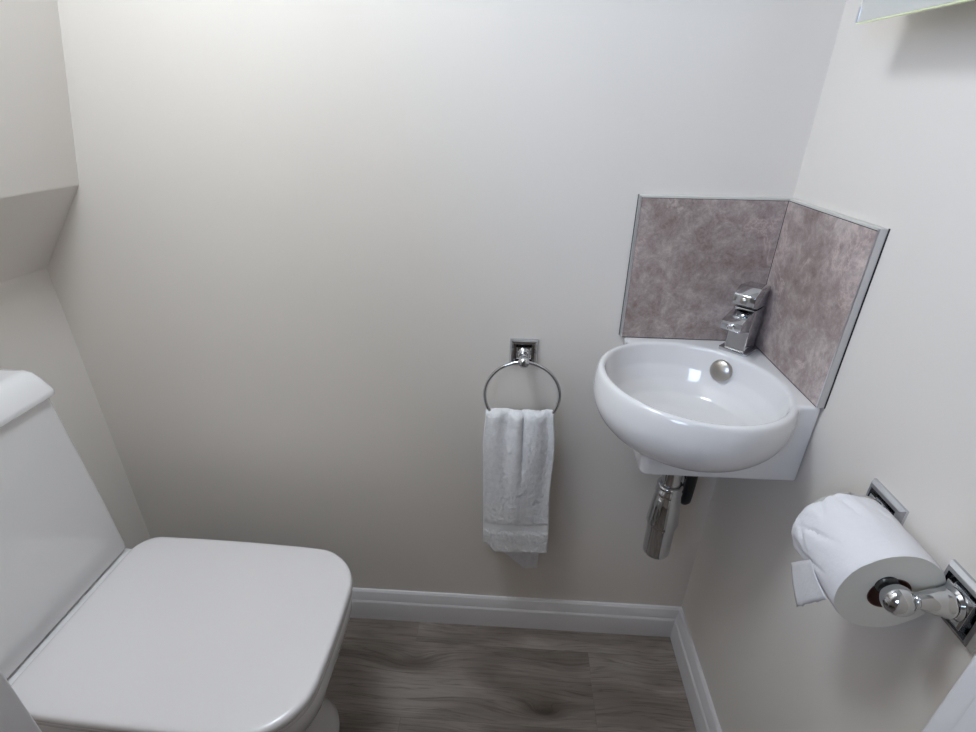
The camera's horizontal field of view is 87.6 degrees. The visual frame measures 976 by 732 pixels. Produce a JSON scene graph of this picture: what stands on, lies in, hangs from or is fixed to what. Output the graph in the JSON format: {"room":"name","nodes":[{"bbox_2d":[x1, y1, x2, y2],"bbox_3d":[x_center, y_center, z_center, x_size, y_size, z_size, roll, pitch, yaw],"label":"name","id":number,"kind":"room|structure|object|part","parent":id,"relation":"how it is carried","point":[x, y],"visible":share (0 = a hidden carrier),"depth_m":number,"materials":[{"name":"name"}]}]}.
{"room":"bathroom","nodes":[
{"label":"bathroom","id":0,"kind":"room"},
{"bbox_2d":[0,0,150,548],"bbox_3d":[-0.807,0.212,0.128,0.422,1.960,1.900,2,27,3],"label":"wall","id":1,"kind":"structure","parent":0,"point":[39,181],"depth_m":0.89,"materials":[{"name":"beige paint"}]},
{"bbox_2d":[47,0,845,606],"bbox_3d":[-0.172,-0.215,0.993,1.577,1.960,0.100,2,27,3],"label":"wall","id":2,"kind":"structure","parent":0,"point":[300,244],"depth_m":0.93,"materials":[{"name":"beige paint"}]},
{"bbox_2d":[350,587,680,636],"bbox_3d":[-0.188,0.643,1.360,1.377,0.097,0.018,2,27,3],"label":"baseboard","id":3,"kind":"structure","parent":2,"relation":"attached to","point":[369,603],"depth_m":1.34,"materials":[{"name":"white paint"}]},
{"bbox_2d":[483,338,560,413],"bbox_3d":[0.068,0.039,1.015,0.154,0.177,0.061,2,27,3],"label":"towel ring","id":4,"kind":"object","parent":2,"relation":"attached to","point":[523,352],"visible":0.96,"depth_m":1.00,"materials":[{"name":"silver metal"}]},
{"bbox_2d":[483,408,554,567],"bbox_3d":[0.063,0.297,1.130,0.153,0.475,0.066,2,27,3],"label":"hand towel","id":5,"kind":"object","parent":4,"relation":"hanging from","point":[519,445],"visible":1,"depth_m":1.08,"materials":[{"name":"white fabric"}]},
{"bbox_3d":[0.069,-0.014,0.982,0.025,0.025,0.050,2,27,3],"label":"post","id":6,"kind":"part","parent":4,"relation":"part of","materials":[{"name":"silver metal"}]},
{"bbox_3d":[0.071,-0.028,1.008,0.056,0.052,0.012,2,27,3],"label":"wall plate","id":7,"kind":"part","parent":4,"relation":"part of","materials":[{"name":"silver metal"}]},
{"bbox_2d":[593,337,819,480],"bbox_3d":[0.339,0.078,0.870,0.319,0.139,0.320,2,27,3],"label":"basin","id":8,"kind":"object","parent":2,"relation":"attached to","point":[683,407],"visible":1,"depth_m":0.82,"materials":[{"name":"white ceramic"}]},
{"bbox_2d":[643,475,685,559],"bbox_3d":[0.364,0.234,1.038,0.066,0.292,0.164,6,27,11],"label":"trap","id":9,"kind":"object","parent":8,"relation":"attached to","point":[663,513],"visible":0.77,"depth_m":0.99,"materials":[{"name":"silver metal"}]},
{"bbox_2d":[681,476,697,504],"bbox_3d":[0.406,0.178,1.033,0.029,0.192,0.116,2,27,3],"label":"hose","id":10,"kind":"object","parent":8,"relation":"attached to","point":[689,485],"visible":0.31,"depth_m":1.00,"materials":[{"name":"black rubber"}]},
{"bbox_2d":[718,281,770,356],"bbox_3d":[0.448,-0.081,0.899,0.090,0.122,0.052,-21,34,-37],"label":"tap","id":11,"kind":"object","parent":8,"relation":"on","point":[742,323],"visible":1,"depth_m":0.88,"materials":[{"name":"silver metal"}]},
{"bbox_3d":[0.434,-0.077,0.887,0.048,0.041,0.036,-21,34,-37],"label":"spout","id":12,"kind":"part","parent":11,"relation":"part of","materials":[{"name":"silver metal"}]},
{"bbox_3d":[0.459,-0.034,0.934,0.052,0.006,0.052,-21,34,-37],"label":"plate","id":13,"kind":"part","parent":11,"relation":"part of","materials":[{"name":"silver metal"}]},
{"bbox_3d":[0.460,-0.123,0.889,0.058,0.037,0.038,-21,34,-37],"label":"lever","id":14,"kind":"part","parent":11,"relation":"part of","materials":[{"name":"silver metal"}]},
{"bbox_2d":[619,194,794,340],"bbox_3d":[0.383,-0.170,0.917,0.257,0.262,0.012,2,27,3],"label":"tile","id":15,"kind":"structure","parent":2,"relation":"attached to","point":[689,257],"depth_m":0.90,"materials":[{"name":"tile"}]},
{"bbox_3d":[0.257,-0.175,0.922,0.004,0.260,0.011,2,27,3],"label":"edge trim","id":16,"kind":"part","parent":15,"relation":"part of","materials":[{"name":"silver metal"}]},
{"bbox_2d":[326,617,696,731],"bbox_3d":[-0.241,1.113,0.601,1.577,0.060,2.000,2,27,3],"label":"floor","id":17,"kind":"structure","parent":0,"point":[388,675],"depth_m":1.24,"materials":[{"name":"grey wood"}]},
{"bbox_2d":[0,369,352,731],"bbox_3d":[-0.575,0.452,0.904,0.630,0.839,0.364,2,27,3],"label":"toilet","id":18,"kind":"object","parent":17,"relation":"on","point":[98,634],"visible":0.91,"depth_m":0.86,"materials":[{"name":"white ceramic"}]},
{"bbox_3d":[-0.822,0.096,0.737,0.124,0.050,0.330,2,27,3],"label":"cistern lid","id":19,"kind":"part","parent":18,"relation":"part of","materials":[{"name":"white ceramic"}]},
{"bbox_3d":[-0.498,0.451,0.898,0.476,0.022,0.364,2,27,3],"label":"seat lid","id":20,"kind":"part","parent":18,"relation":"part of","materials":[{"name":"white plastic"}]},
{"bbox_3d":[-0.498,0.469,0.907,0.470,0.014,0.358,2,27,3],"label":"seat","id":21,"kind":"part","parent":18,"relation":"part of","materials":[{"name":"white plastic"}]},
{"bbox_2d":[682,0,975,731],"bbox_3d":[0.507,0.262,0.067,0.100,1.960,1.900,2,27,3],"label":"wall","id":22,"kind":"structure","parent":0,"point":[891,145],"depth_m":0.64,"materials":[{"name":"beige paint"}]},
{"bbox_2d":[670,607,721,731],"bbox_3d":[0.471,0.822,1.024,0.018,0.097,0.700,2,27,3],"label":"baseboard","id":23,"kind":"structure","parent":22,"relation":"attached to","point":[703,712],"depth_m":1.18,"materials":[{"name":"white paint"}]},
{"bbox_2d":[754,199,889,408],"bbox_3d":[0.499,-0.108,0.798,0.012,0.262,0.245,2,27,3],"label":"tile","id":24,"kind":"structure","parent":22,"relation":"attached to","point":[825,261],"depth_m":0.76,"materials":[{"name":"tile"}]},
{"bbox_3d":[0.491,-0.055,0.691,0.011,0.260,0.004,2,27,3],"label":"edge trim","id":25,"kind":"part","parent":24,"relation":"part of","materials":[{"name":"silver metal"}]},
{"bbox_2d":[820,478,975,653],"bbox_3d":[0.441,0.209,0.569,0.081,0.062,0.189,2,27,3],"label":"toilet roll holder","id":26,"kind":"object","parent":22,"relation":"attached to","point":[954,601],"visible":0.46,"depth_m":0.50,"materials":[{"name":"silver metal"}]},
{"bbox_2d":[791,492,945,626],"bbox_3d":[0.423,0.231,0.586,0.112,0.144,0.099,2,27,3],"label":"toilet roll","id":27,"kind":"object","parent":26,"relation":"on","point":[847,542],"visible":0.94,"depth_m":0.55,"materials":[{"name":"white tissue paper"},{"name":"brown cardboard"}]},
{"bbox_3d":[0.479,0.182,0.625,0.012,0.062,0.060,2,27,3],"label":"wall plate","id":28,"kind":"part","parent":26,"relation":"part of","materials":[{"name":"silver metal"}]},
{"bbox_3d":[0.432,0.236,0.511,0.070,0.034,0.034,2,27,3],"label":"post","id":29,"kind":"part","parent":26,"relation":"part of","materials":[{"name":"silver metal"}]},
{"bbox_3d":[0.472,0.240,0.510,0.012,0.062,0.060,2,27,3],"label":"wall plate","id":30,"kind":"part","parent":26,"relation":"part of","materials":[{"name":"silver metal"}]},
{"bbox_2d":[855,0,973,23],"bbox_3d":[0.463,-0.526,0.291,0.067,0.505,0.454,2,28,3],"label":"wall mirror","id":31,"kind":"object","parent":22,"relation":"attached to","point":[870,10],"visible":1,"depth_m":0.55,"materials":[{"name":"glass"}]},
{"bbox_3d":[-0.219,0.144,0.280,1.377,1.960,0.100,2,27,3],"label":"wall","id":32,"kind":"structure","parent":0,"visible":0},
{"bbox_2d":[0,670,41,731],"bbox_3d":[-0.389,0.164,0.301,0.032,1.900,0.101,2,27,3],"label":"trim","id":33,"kind":"structure","parent":32,"relation":"attached to","point":[14,716],"depth_m":0.40,"materials":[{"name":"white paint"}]},
{"bbox_2d":[922,655,975,731],"bbox_3d":[0.316,0.191,0.269,0.032,1.900,0.101,2,27,3],"label":"trim","id":34,"kind":"structure","parent":32,"relation":"attached to","point":[957,711],"depth_m":0.33,"materials":[{"name":"white paint"}]}
]}

